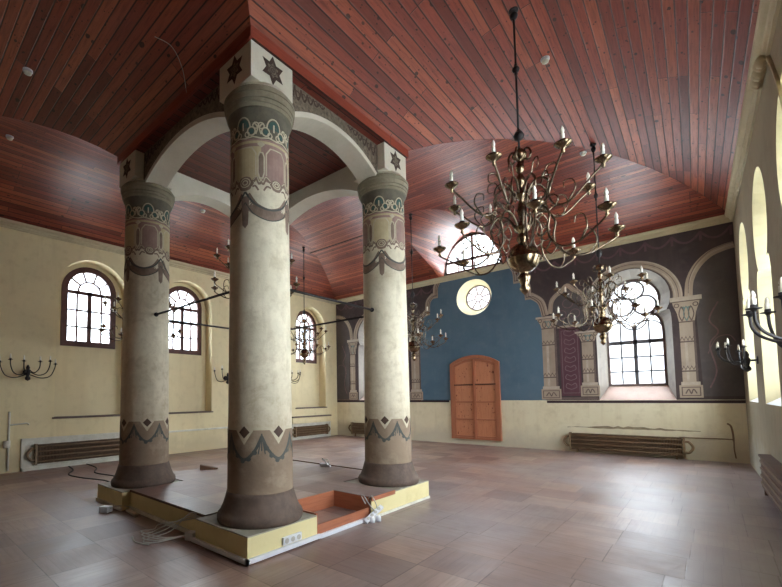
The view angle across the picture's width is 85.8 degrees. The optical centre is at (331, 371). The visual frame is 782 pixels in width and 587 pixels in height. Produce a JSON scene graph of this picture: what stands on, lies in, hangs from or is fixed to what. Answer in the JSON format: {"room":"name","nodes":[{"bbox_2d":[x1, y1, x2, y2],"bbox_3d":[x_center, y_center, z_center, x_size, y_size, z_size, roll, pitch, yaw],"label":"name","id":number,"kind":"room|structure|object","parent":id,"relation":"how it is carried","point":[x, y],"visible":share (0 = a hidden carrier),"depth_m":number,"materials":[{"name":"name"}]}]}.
{"room":"house of worship","nodes":[
{"label":"house of worship","id":0,"kind":"room"},
{"bbox_2d":[67,273,195,349],"bbox_3d":[-14.358,-0.686,18.664,5.000,7.800,26.000,-4,-5,42],"label":"sky","id":1,"kind":"structure","parent":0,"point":[82,300],"depth_m":19.07,"materials":[{"name":"white"}]},
{"bbox_2d":[0,226,337,473],"bbox_3d":[-4.983,-1.371,12.213,0.480,7.650,15.200,-4,-5,42],"label":"wall","id":2,"kind":"structure","parent":0,"point":[82,395],"depth_m":10.76,"materials":[{"name":"beige paint"}]},
{"bbox_2d":[3,412,28,470],"bbox_3d":[-7.063,1.559,9.334,0.056,1.300,0.465,-4,-5,45],"label":"pipe","id":3,"kind":"object","parent":2,"relation":"attached to","point":[6,444],"visible":1,"depth_m":9.22,"materials":[{"name":"grey metal"}]},
{"bbox_2d":[0,353,56,380],"bbox_3d":[-6.812,-0.076,9.389,0.545,0.585,1.132,-4,-5,42],"label":"wall sconce","id":4,"kind":"object","parent":2,"relation":"attached to","point":[27,371],"visible":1,"depth_m":9.42,"materials":[{"name":"black metal"}]},
{"bbox_2d":[60,267,115,348],"bbox_3d":[-6.367,-1.670,10.944,0.080,2.105,1.290,-4,-5,42],"label":"window","id":5,"kind":"structure","parent":2,"relation":"in","point":[65,284],"depth_m":10.89,"materials":[{"name":"brown wood"}]},
{"bbox_2d":[0,217,335,304],"bbox_3d":[-4.806,-3.193,12.145,0.135,0.175,15.000,-4,-5,42],"label":"trim","id":6,"kind":"structure","parent":2,"relation":"attached to","point":[7,223],"depth_m":10.62,"materials":[{"name":"paint"}]},
{"bbox_2d":[169,286,201,354],"bbox_3d":[-4.620,-1.573,12.868,0.080,2.105,1.290,-4,-5,42],"label":"window","id":7,"kind":"structure","parent":2,"relation":"in","point":[198,311],"depth_m":12.99,"materials":[{"name":"brown wood"}]},
{"bbox_2d":[169,427,226,432],"bbox_3d":[-4.136,1.777,12.571,0.060,0.050,2.900,-4,-5,42],"label":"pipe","id":8,"kind":"object","parent":2,"relation":"attached to","point":[216,427],"visible":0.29,"depth_m":12.61,"materials":[{"name":"beige metal"}]},
{"bbox_2d":[214,366,228,383],"bbox_3d":[-3.245,0.121,13.318,0.545,0.585,1.132,-4,-5,42],"label":"wall sconce","id":9,"kind":"object","parent":2,"relation":"attached to","point":[225,378],"visible":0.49,"depth_m":13.30,"materials":[{"name":"black metal"}]},
{"bbox_2d":[291,370,300,383],"bbox_3d":[-1.492,0.219,15.249,0.545,0.585,1.132,-4,-5,42],"label":"wall sconce","id":10,"kind":"object","parent":2,"relation":"attached to","point":[298,370],"visible":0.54,"depth_m":15.40,"materials":[{"name":"black metal"}]},
{"bbox_2d":[296,311,316,363],"bbox_3d":[-1.087,-1.377,16.759,0.080,2.105,1.290,-4,-5,42],"label":"window","id":11,"kind":"structure","parent":2,"relation":"in","point":[314,361],"depth_m":16.94,"materials":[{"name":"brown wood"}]},
{"bbox_2d":[292,414,331,423],"bbox_3d":[-0.740,1.873,16.274,0.120,0.270,2.150,-4,-5,42],"label":"ledge","id":12,"kind":"object","parent":2,"relation":"attached to","point":[314,418],"visible":0.86,"depth_m":16.17,"materials":[{"name":"beige paint"}]},
{"bbox_2d":[0,0,759,299],"bbox_3d":[-0.239,-4.146,8.046,12.490,1.455,15.000,-4,-5,42],"label":"ceiling","id":13,"kind":"structure","parent":0,"point":[661,84],"depth_m":6.33,"materials":[{"name":"brown wood"}]},
{"bbox_2d":[6,134,13,140],"bbox_3d":[-5.878,-4.253,7.603,0.120,0.068,0.120,-4,-5,42],"label":"smoke detector","id":14,"kind":"object","parent":13,"relation":"attached to","point":[9,137],"visible":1,"depth_m":7.57,"materials":[{"name":"white plastic"}]},
{"bbox_2d":[23,67,32,75],"bbox_3d":[-4.277,-4.204,5.862,0.120,0.068,0.120,-4,-5,42],"label":"smoke detector","id":15,"kind":"object","parent":13,"relation":"attached to","point":[27,71],"visible":1,"depth_m":5.83,"materials":[{"name":"white plastic"}]},
{"bbox_2d":[98,319,122,340],"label":"chandelier","id":16,"kind":"object","parent":13,"relation":"hanging from","point":[101,330],"depth_m":9.17,"materials":[{"name":"gold metal"}]},
{"bbox_2d":[102,292,122,319],"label":"chandelier","id":17,"kind":"object","parent":13,"relation":"hanging from","point":[114,308],"depth_m":9.03,"materials":[{"name":"gold metal"}]},
{"bbox_2d":[156,37,186,92],"bbox_3d":[-1.942,-3.823,5.171,0.155,0.396,0.486,-3,-4,30],"label":"cable","id":18,"kind":"object","parent":13,"relation":"hanging from","point":[156,37],"visible":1,"depth_m":5.13,"materials":[{"name":"black plastic"}]},
{"bbox_2d":[169,297,177,315],"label":"chandelier","id":19,"kind":"object","parent":13,"relation":"hanging from","point":[170,304],"depth_m":9.25,"materials":[{"name":"gold metal"}]},
{"bbox_2d":[169,325,182,340],"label":"chandelier","id":20,"kind":"object","parent":13,"relation":"hanging from","point":[172,334],"depth_m":9.50,"materials":[{"name":"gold metal"}]},
{"bbox_2d":[211,271,228,298],"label":"chandelier","id":21,"kind":"object","parent":13,"relation":"hanging from","point":[214,278],"depth_m":6.49,"materials":[{"name":"gold metal"}]},
{"bbox_2d":[213,248,229,269],"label":"chandelier","id":22,"kind":"object","parent":13,"relation":"hanging from","point":[227,266],"depth_m":6.71,"materials":[{"name":"gold metal"}]},
{"bbox_2d":[225,238,229,251],"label":"chandelier","id":23,"kind":"object","parent":13,"relation":"hanging from","point":[227,246],"depth_m":6.32,"materials":[{"name":"gold metal"}]},
{"bbox_2d":[290,276,299,296],"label":"chandelier","id":24,"kind":"object","parent":13,"relation":"hanging from","point":[296,283],"depth_m":6.74,"materials":[{"name":"gold metal"}]},
{"bbox_2d":[291,247,330,364],"bbox_3d":[-0.880,-2.094,13.296,1.589,3.793,1.589,0,-4,-10],"label":"chandelier","id":25,"kind":"object","parent":13,"relation":"hanging from","point":[304,353],"visible":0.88,"depth_m":13.18,"materials":[{"name":"gold metal"}]},
{"bbox_2d":[311,235,362,252],"bbox_3d":[0.139,-3.988,13.108,2.350,0.041,0.024,-4,-5,43],"label":"rod","id":26,"kind":"object","parent":13,"relation":"attached to","point":[361,235],"visible":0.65,"depth_m":12.99,"materials":[{"name":"black metal"}]},
{"bbox_2d":[407,214,447,360],"bbox_3d":[2.124,-2.213,10.953,1.666,3.914,1.666,0,-4,-19],"label":"chandelier","id":27,"kind":"object","parent":13,"relation":"hanging from","point":[413,346],"visible":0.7,"depth_m":10.81,"materials":[{"name":"gold metal"}]},
{"bbox_2d":[433,6,625,294],"bbox_3d":[2.257,-2.666,5.015,1.948,3.540,1.948,-4,-5,42],"label":"chandelier","id":28,"kind":"object","parent":13,"relation":"hanging from","point":[524,257],"visible":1,"depth_m":4.86,"materials":[{"name":"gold metal"}]},
{"bbox_2d":[450,170,452,180],"bbox_3d":[1.423,-2.316,4.953,0.040,0.155,0.040,-1,-4,-3],"label":"candle","id":29,"kind":"object","parent":28,"relation":"on","point":[451,173],"depth_m":4.94,"materials":[{"name":"white wax"}]},
{"bbox_2d":[460,208,463,220],"bbox_3d":[1.413,-1.691,4.522,0.040,0.155,0.040,1,-4,-27],"label":"candle","id":30,"kind":"object","parent":28,"relation":"on","point":[461,211],"depth_m":4.51,"materials":[{"name":"white wax"}]},
{"bbox_2d":[491,140,494,151],"bbox_3d":[1.697,-2.355,4.373,0.040,0.155,0.040,-4,-5,42],"label":"candle","id":31,"kind":"object","parent":28,"relation":"on","point":[493,143],"depth_m":4.36,"materials":[{"name":"white wax"}]},
{"bbox_2d":[532,186,536,198],"bbox_3d":[1.969,-1.727,4.044,0.040,0.155,0.040,-2,-4,18],"label":"candle","id":32,"kind":"object","parent":28,"relation":"on","point":[534,195],"depth_m":4.03,"materials":[{"name":"white wax"}]},
{"bbox_2d":[560,126,564,138],"bbox_3d":[2.302,-2.376,4.157,0.040,0.155,0.040,-1,-4,-3],"label":"candle","id":33,"kind":"object","parent":28,"relation":"on","point":[562,135],"depth_m":4.14,"materials":[{"name":"white wax"}]},
{"bbox_2d":[600,142,604,153],"bbox_3d":[2.884,-2.366,4.432,0.040,0.155,0.040,-4,-5,42],"label":"candle","id":34,"kind":"object","parent":28,"relation":"on","point":[602,146],"depth_m":4.42,"materials":[{"name":"white wax"}]},
{"bbox_2d":[604,188,608,200],"bbox_3d":[2.702,-1.733,4.100,0.040,0.155,0.040,1,-4,-27],"label":"candle","id":35,"kind":"object","parent":28,"relation":"on","point":[606,198],"depth_m":4.09,"materials":[{"name":"white wax"}]},
{"bbox_2d":[614,212,618,223],"bbox_3d":[3.181,-1.704,4.656,0.040,0.155,0.040,-2,-4,18],"label":"candle","id":36,"kind":"object","parent":28,"relation":"on","point":[616,215],"depth_m":4.64,"materials":[{"name":"white wax"}]},
{"bbox_2d":[540,55,549,64],"bbox_3d":[3.071,-4.460,5.989,0.120,0.068,0.120,-4,-5,42],"label":"smoke detector","id":37,"kind":"object","parent":13,"relation":"attached to","point":[544,60],"visible":1,"depth_m":5.96,"materials":[{"name":"white plastic"}]},
{"bbox_2d":[550,143,662,344],"bbox_3d":[5.088,-2.435,7.948,1.729,3.909,1.729,-2,-4,22],"label":"chandelier","id":38,"kind":"object","parent":13,"relation":"hanging from","point":[602,324],"visible":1,"depth_m":7.82,"materials":[{"name":"gold metal"}]},
{"bbox_2d":[0,435,781,586],"bbox_3d":[-0.029,2.082,7.812,13.690,0.001,16.000,-4,-5,42],"label":"floor","id":39,"kind":"structure","parent":0,"point":[492,516],"depth_m":4.86,"materials":[{"name":"brown tile"}]},
{"bbox_2d":[20,432,119,471],"bbox_3d":[-5.997,1.949,10.426,0.160,0.730,2.900,-4,-5,42],"label":"radiator","id":40,"kind":"object","parent":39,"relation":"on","point":[58,451],"visible":0.72,"depth_m":10.03,"materials":[{"name":"brown metal"}]},
{"bbox_2d":[68,466,110,481],"bbox_3d":[-4.891,2.169,8.401,4.206,0.028,0.348,-4,-5,44],"label":"cable","id":41,"kind":"object","parent":39,"relation":"on","point":[68,466],"visible":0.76,"depth_m":8.46,"materials":[{"name":"black rubber"}]},
{"bbox_2d":[86,464,113,475],"bbox_3d":[-4.607,2.186,8.738,0.348,0.028,4.275,3,-5,-44],"label":"cable","id":42,"kind":"object","parent":39,"relation":"on","point":[86,464],"visible":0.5,"depth_m":8.98,"materials":[{"name":"black rubber"}]},
{"bbox_2d":[99,505,112,512],"bbox_3d":[-3.211,1.962,5.923,0.140,0.085,0.110,-2,-4,14],"label":"junction box","id":43,"kind":"object","parent":39,"relation":"on","point":[105,508],"visible":1,"depth_m":5.88,"materials":[{"name":"white plastic"}]},
{"bbox_2d":[126,508,137,516],"bbox_3d":[-2.796,1.979,5.829,0.050,0.030,0.400,2,-5,-42],"label":"batten","id":44,"kind":"object","parent":39,"relation":"on","point":[133,513],"visible":1,"depth_m":5.78,"materials":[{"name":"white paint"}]},
{"bbox_2d":[96,150,179,510],"bbox_3d":[-3.069,-0.703,6.809,0.996,5.510,1.010,-4,-5,42],"label":"column","id":45,"kind":"structure","parent":39,"relation":"on","point":[144,411],"depth_m":6.54,"materials":[{"name":"yellow paint"}]},
{"bbox_2d":[169,320,228,328],"bbox_3d":[-2.189,-0.831,7.756,0.070,0.070,1.856,-4,-5,42],"label":"rod","id":46,"kind":"object","parent":45,"relation":"attached to","point":[169,320],"visible":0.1,"depth_m":7.50,"materials":[{"name":"black metal"}]},
{"bbox_2d":[132,536,148,544],"bbox_3d":[-2.178,1.908,4.675,0.426,0.016,0.078,-4,-5,42],"label":"cable","id":47,"kind":"object","parent":39,"relation":"on","point":[132,536],"visible":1,"depth_m":4.61,"materials":[{"name":"grey plastic"}]},
{"bbox_2d":[143,512,196,542],"bbox_3d":[-1.829,1.775,4.733,0.598,0.286,0.168,0,-4,-8],"label":"cable","id":48,"kind":"object","parent":39,"relation":"on","point":[190,512],"visible":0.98,"depth_m":4.78,"materials":[{"name":"grey plastic"}]},
{"bbox_2d":[141,516,198,539],"bbox_3d":[-1.871,1.785,4.769,0.705,0.225,0.223,-1,-4,9],"label":"cable","id":49,"kind":"object","parent":39,"relation":"on","point":[191,516],"visible":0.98,"depth_m":4.82,"materials":[{"name":"grey plastic"}]},
{"bbox_2d":[142,514,197,540],"bbox_3d":[-1.847,1.784,4.742,0.638,0.247,0.194,-1,-4,2],"label":"cable","id":50,"kind":"object","parent":39,"relation":"on","point":[191,514],"visible":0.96,"depth_m":4.82,"materials":[{"name":"grey plastic"}]},
{"bbox_2d":[140,517,199,537],"bbox_3d":[-1.897,1.782,4.803,0.784,0.214,0.243,-2,-4,16],"label":"cable","id":51,"kind":"object","parent":39,"relation":"on","point":[195,517],"visible":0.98,"depth_m":4.84,"materials":[{"name":"grey plastic"}]},
{"bbox_2d":[185,530,194,540],"bbox_3d":[-1.585,1.867,4.721,0.120,0.090,0.100,-2,-4,25],"label":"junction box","id":52,"kind":"object","parent":39,"relation":"on","point":[189,534],"visible":0.64,"depth_m":4.68,"materials":[{"name":"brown plastic"}]},
{"bbox_2d":[191,39,320,566],"bbox_3d":[-0.868,-0.852,4.811,1.013,5.510,1.016,-4,-5,42],"label":"column","id":53,"kind":"structure","parent":39,"relation":"on","point":[260,506],"depth_m":4.53,"materials":[{"name":"yellow paint"}]},
{"bbox_2d":[143,84,229,187],"bbox_3d":[-2.003,-3.259,5.958,2.388,0.543,0.335,-4,-5,42],"label":"arch","id":54,"kind":"object","parent":53,"relation":"on","point":[206,120],"visible":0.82,"depth_m":5.99,"materials":[{"name":"white paint"}]},
{"bbox_2d":[154,291,229,316],"bbox_3d":[-1.932,-0.952,5.829,2.317,0.070,0.070,-4,-5,42],"label":"rod","id":55,"kind":"object","parent":53,"relation":"attached to","point":[156,314],"visible":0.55,"depth_m":5.82,"materials":[{"name":"black metal"}]},
{"bbox_2d":[282,532,301,545],"bbox_3d":[-0.426,1.752,4.369,0.036,0.088,0.268,-4,-5,42],"label":"wall socket","id":56,"kind":"object","parent":53,"relation":"attached to","point":[286,540],"visible":1,"depth_m":4.35,"materials":[{"name":"white plastic"}]},
{"bbox_2d":[290,289,373,311],"bbox_3d":[0.015,-0.980,5.762,0.071,0.070,1.856,-4,-5,42],"label":"rod","id":57,"kind":"object","parent":53,"relation":"attached to","point":[291,290],"visible":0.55,"depth_m":5.73,"materials":[{"name":"black metal"}]},
{"bbox_2d":[129,462,429,533],"bbox_3d":[-1.039,1.877,6.596,3.909,0.285,3.369,-4,-5,42],"label":"raised platform","id":58,"kind":"structure","parent":39,"relation":"on","point":[324,492],"depth_m":5.74,"materials":[{"name":"yellow paint"}]},
{"bbox_2d":[200,464,217,469],"bbox_3d":[-2.285,1.782,7.767,0.320,0.090,0.100,0,-4,-9],"label":"block","id":59,"kind":"object","parent":58,"relation":"on","point":[202,467],"visible":1,"depth_m":7.71,"materials":[{"name":"brown wood"}]},
{"bbox_2d":[320,457,330,466],"bbox_3d":[-0.100,1.730,7.942,0.284,0.162,0.139,-4,-5,41],"label":"junction box","id":60,"kind":"object","parent":58,"relation":"on","point":[325,463],"visible":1,"depth_m":7.93,"materials":[{"name":"white plastic"}]},
{"bbox_2d":[293,460,361,469],"bbox_3d":[-0.254,1.819,8.188,2.880,0.018,0.025,-4,-5,42],"label":"cable","id":61,"kind":"object","parent":58,"relation":"on","point":[293,460],"visible":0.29,"depth_m":7.89,"materials":[{"name":"grey plastic"}]},
{"bbox_2d":[292,421,330,439],"bbox_3d":[-0.784,2.288,16.165,0.160,0.630,2.290,-4,-5,42],"label":"radiator","id":62,"kind":"object","parent":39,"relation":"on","point":[315,429],"visible":0.94,"depth_m":16.14,"materials":[{"name":"brown metal"}]},
{"bbox_2d":[320,517,365,538],"bbox_3d":[0.178,1.888,5.054,0.040,0.045,0.940,-4,-5,42],"label":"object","id":63,"kind":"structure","parent":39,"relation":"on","point":[360,521],"depth_m":4.97,"materials":[{"name":"white plastic"}]},
{"bbox_2d":[348,422,364,435],"bbox_3d":[1.641,2.285,16.024,2.580,0.560,0.130,-4,-5,42],"label":"radiator","id":64,"kind":"object","parent":39,"relation":"on","point":[357,428],"visible":0.39,"depth_m":16.57,"materials":[{"name":"brown metal"}]},
{"bbox_2d":[364,505,383,523],"bbox_3d":[0.538,1.833,5.336,0.330,0.191,0.068,2,-5,-40],"label":"power strip","id":65,"kind":"object","parent":39,"relation":"on","point":[380,507],"visible":1,"depth_m":5.32,"materials":[{"name":"white plastic"}]},
{"bbox_2d":[361,494,374,510],"bbox_3d":[0.450,1.693,5.362,0.185,0.215,0.122,-4,-5,42],"label":"cable","id":66,"kind":"object","parent":65,"relation":"on","point":[362,494],"visible":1,"depth_m":5.32,"materials":[{"name":"white plastic"}]},
{"bbox_2d":[370,517,374,522],"bbox_3d":[0.513,1.883,5.275,0.076,0.075,0.074,-4,-5,42],"label":"plug adapter","id":67,"kind":"object","parent":65,"relation":"attached to","point":[372,519],"visible":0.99,"depth_m":5.25,"materials":[{"name":"white plastic"}]},
{"bbox_2d":[375,515,380,521],"bbox_3d":[0.596,1.885,5.322,0.076,0.075,0.074,-4,-5,42],"label":"plug adapter","id":68,"kind":"object","parent":39,"relation":"on","point":[378,517],"visible":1,"depth_m":5.29,"materials":[{"name":"white plastic"}]},
{"bbox_2d":[346,142,428,507],"bbox_3d":[0.839,-0.758,6.678,0.975,5.510,0.986,-4,-5,42],"label":"column","id":69,"kind":"structure","parent":39,"relation":"on","point":[388,464],"depth_m":6.40,"materials":[{"name":"yellow paint"}]},
{"bbox_2d":[289,166,358,224],"bbox_3d":[-0.310,-3.165,7.824,2.387,0.543,0.335,-4,-5,42],"label":"arch","id":70,"kind":"object","parent":69,"relation":"on","point":[341,183],"visible":0.63,"depth_m":7.56,"materials":[{"name":"white paint"}]},
{"bbox_2d":[291,316,363,329],"bbox_3d":[-0.242,-0.858,7.690,2.316,0.070,0.070,-4,-5,42],"label":"rod","id":71,"kind":"object","parent":69,"relation":"attached to","point":[359,316],"visible":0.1,"depth_m":7.51,"materials":[{"name":"black metal"}]},
{"bbox_2d":[292,82,377,183],"bbox_3d":[-0.052,-3.287,5.892,0.336,0.543,1.927,-4,-5,42],"label":"arch","id":72,"kind":"object","parent":69,"relation":"on","point":[358,152],"visible":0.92,"depth_m":5.93,"materials":[{"name":"white paint"}]},
{"bbox_2d":[563,432,694,458],"bbox_3d":[7.497,1.898,10.706,2.780,0.540,0.160,-4,-5,42],"label":"radiator","id":73,"kind":"object","parent":39,"relation":"on","point":[654,445],"visible":1,"depth_m":10.61,"materials":[{"name":"brown metal"}]},
{"bbox_2d":[758,454,781,513],"bbox_3d":[5.871,1.561,5.453,0.140,0.610,2.940,-4,-5,41],"label":"convector","id":74,"kind":"object","parent":39,"relation":"on","point":[771,468],"visible":1,"depth_m":5.66,"materials":[{"name":"brown metal"}]},
{"bbox_3d":[-1.365,-0.609,8.671,0.975,5.510,0.986,-4,-5,42],"label":"column","id":75,"kind":"structure","parent":39,"relation":"on","visible":0},
{"bbox_2d":[170,172,229,216],"bbox_3d":[-2.261,-3.138,7.890,0.335,0.543,1.927,-4,-5,42],"label":"arch","id":76,"kind":"object","parent":75,"relation":"on","point":[184,188],"visible":0.57,"depth_m":7.57,"materials":[{"name":"white paint"}]},
{"bbox_2d":[336,164,749,463],"bbox_3d":[4.874,-1.395,13.754,12.340,7.650,0.540,-4,-5,42],"label":"wall","id":77,"kind":"structure","parent":0,"point":[554,380],"depth_m":11.56,"materials":[{"name":"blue paint"}]},
{"bbox_2d":[445,233,501,274],"bbox_3d":[4.670,-3.949,13.824,2.060,1.340,0.080,-4,-5,42],"label":"window","id":78,"kind":"structure","parent":77,"relation":"in","point":[472,257],"depth_m":13.83,"materials":[{"name":"brown wood"}]},
{"bbox_2d":[450,355,502,440],"bbox_3d":[4.622,0.839,13.458,1.640,2.720,0.090,-4,-5,42],"label":"door","id":79,"kind":"structure","parent":77,"relation":"in","point":[475,388],"depth_m":13.41,"materials":[{"name":"orange wood"}]},
{"bbox_2d":[466,285,490,310],"bbox_3d":[4.950,-2.457,14.022,0.910,0.910,0.080,-4,-5,42],"label":"window","id":80,"kind":"structure","parent":77,"relation":"in","point":[475,287],"depth_m":14.02,"materials":[{"name":"grey wood"}]},
{"bbox_2d":[336,215,730,304],"bbox_3d":[4.651,-3.218,13.605,12.190,0.175,0.135,-4,-5,42],"label":"trim","id":81,"kind":"structure","parent":77,"relation":"attached to","point":[721,219],"depth_m":11.14,"materials":[{"name":"paint"}]},
{"bbox_2d":[607,279,667,386],"bbox_3d":[8.081,-1.035,11.108,1.330,2.920,0.080,-4,-5,42],"label":"window","id":82,"kind":"structure","parent":77,"relation":"in","point":[634,329],"depth_m":11.04,"materials":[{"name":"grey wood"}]},
{"bbox_2d":[685,423,736,458],"bbox_3d":[8.741,1.595,9.714,0.982,0.795,0.040,-4,-5,42],"label":"pipe","id":83,"kind":"object","parent":77,"relation":"attached to","point":[731,427],"visible":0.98,"depth_m":9.43,"materials":[{"name":"beige metal"}]},
{"bbox_2d":[733,1,781,477],"bbox_3d":[4.458,-2.010,3.645,0.710,7.650,15.153,-4,-5,41],"label":"wall","id":84,"kind":"structure","parent":0,"point":[757,220],"depth_m":6.58,"materials":[{"name":"beige paint"}]},
{"bbox_2d":[714,338,758,371],"bbox_3d":[7.141,-0.269,7.361,0.545,0.585,1.132,-4,-5,41],"label":"wall sconce","id":85,"kind":"object","parent":84,"relation":"attached to","point":[746,360],"visible":1,"depth_m":7.24,"materials":[{"name":"black metal"}]},
{"bbox_2d":[724,0,781,221],"bbox_3d":[4.233,-3.803,3.967,0.135,0.175,15.003,-4,-5,41],"label":"trim","id":86,"kind":"structure","parent":84,"relation":"attached to","point":[768,12],"depth_m":5.73,"materials":[{"name":"paint"}]},
{"bbox_2d":[741,277,781,347],"bbox_3d":[3.300,-0.323,2.944,0.545,0.585,1.132,-4,-5,41],"label":"wall sconce","id":87,"kind":"object","parent":84,"relation":"attached to","point":[751,307],"visible":1,"depth_m":3.10,"materials":[{"name":"black metal"}]},
{"bbox_2d":[746,298,749,310],"bbox_3d":[3.224,-0.511,3.218,0.032,0.115,0.034,-4,-5,41],"label":"candle","id":88,"kind":"object","parent":87,"relation":"on","point":[748,300],"depth_m":3.21,"materials":[{"name":"white wax"}]},
{"bbox_2d":[750,291,756,304],"bbox_3d":[3.027,-0.522,2.993,0.032,0.115,0.034,-4,-5,41],"label":"candle","id":89,"kind":"object","parent":87,"relation":"on","point":[752,295],"depth_m":2.98,"materials":[{"name":"white wax"}]},
{"bbox_2d":[764,296,770,308],"bbox_3d":[3.458,-0.538,3.307,0.032,0.115,0.034,-4,-5,41],"label":"candle","id":90,"kind":"object","parent":87,"relation":"on","point":[767,305],"depth_m":3.30,"materials":[{"name":"white wax"}]},
{"bbox_2d":[778,277,781,291],"bbox_3d":[2.973,-0.566,2.750,0.032,0.115,0.034,-4,-5,41],"label":"candle","id":91,"kind":"object","parent":87,"relation":"on","point":[780,280],"depth_m":2.75,"materials":[{"name":"white wax"}]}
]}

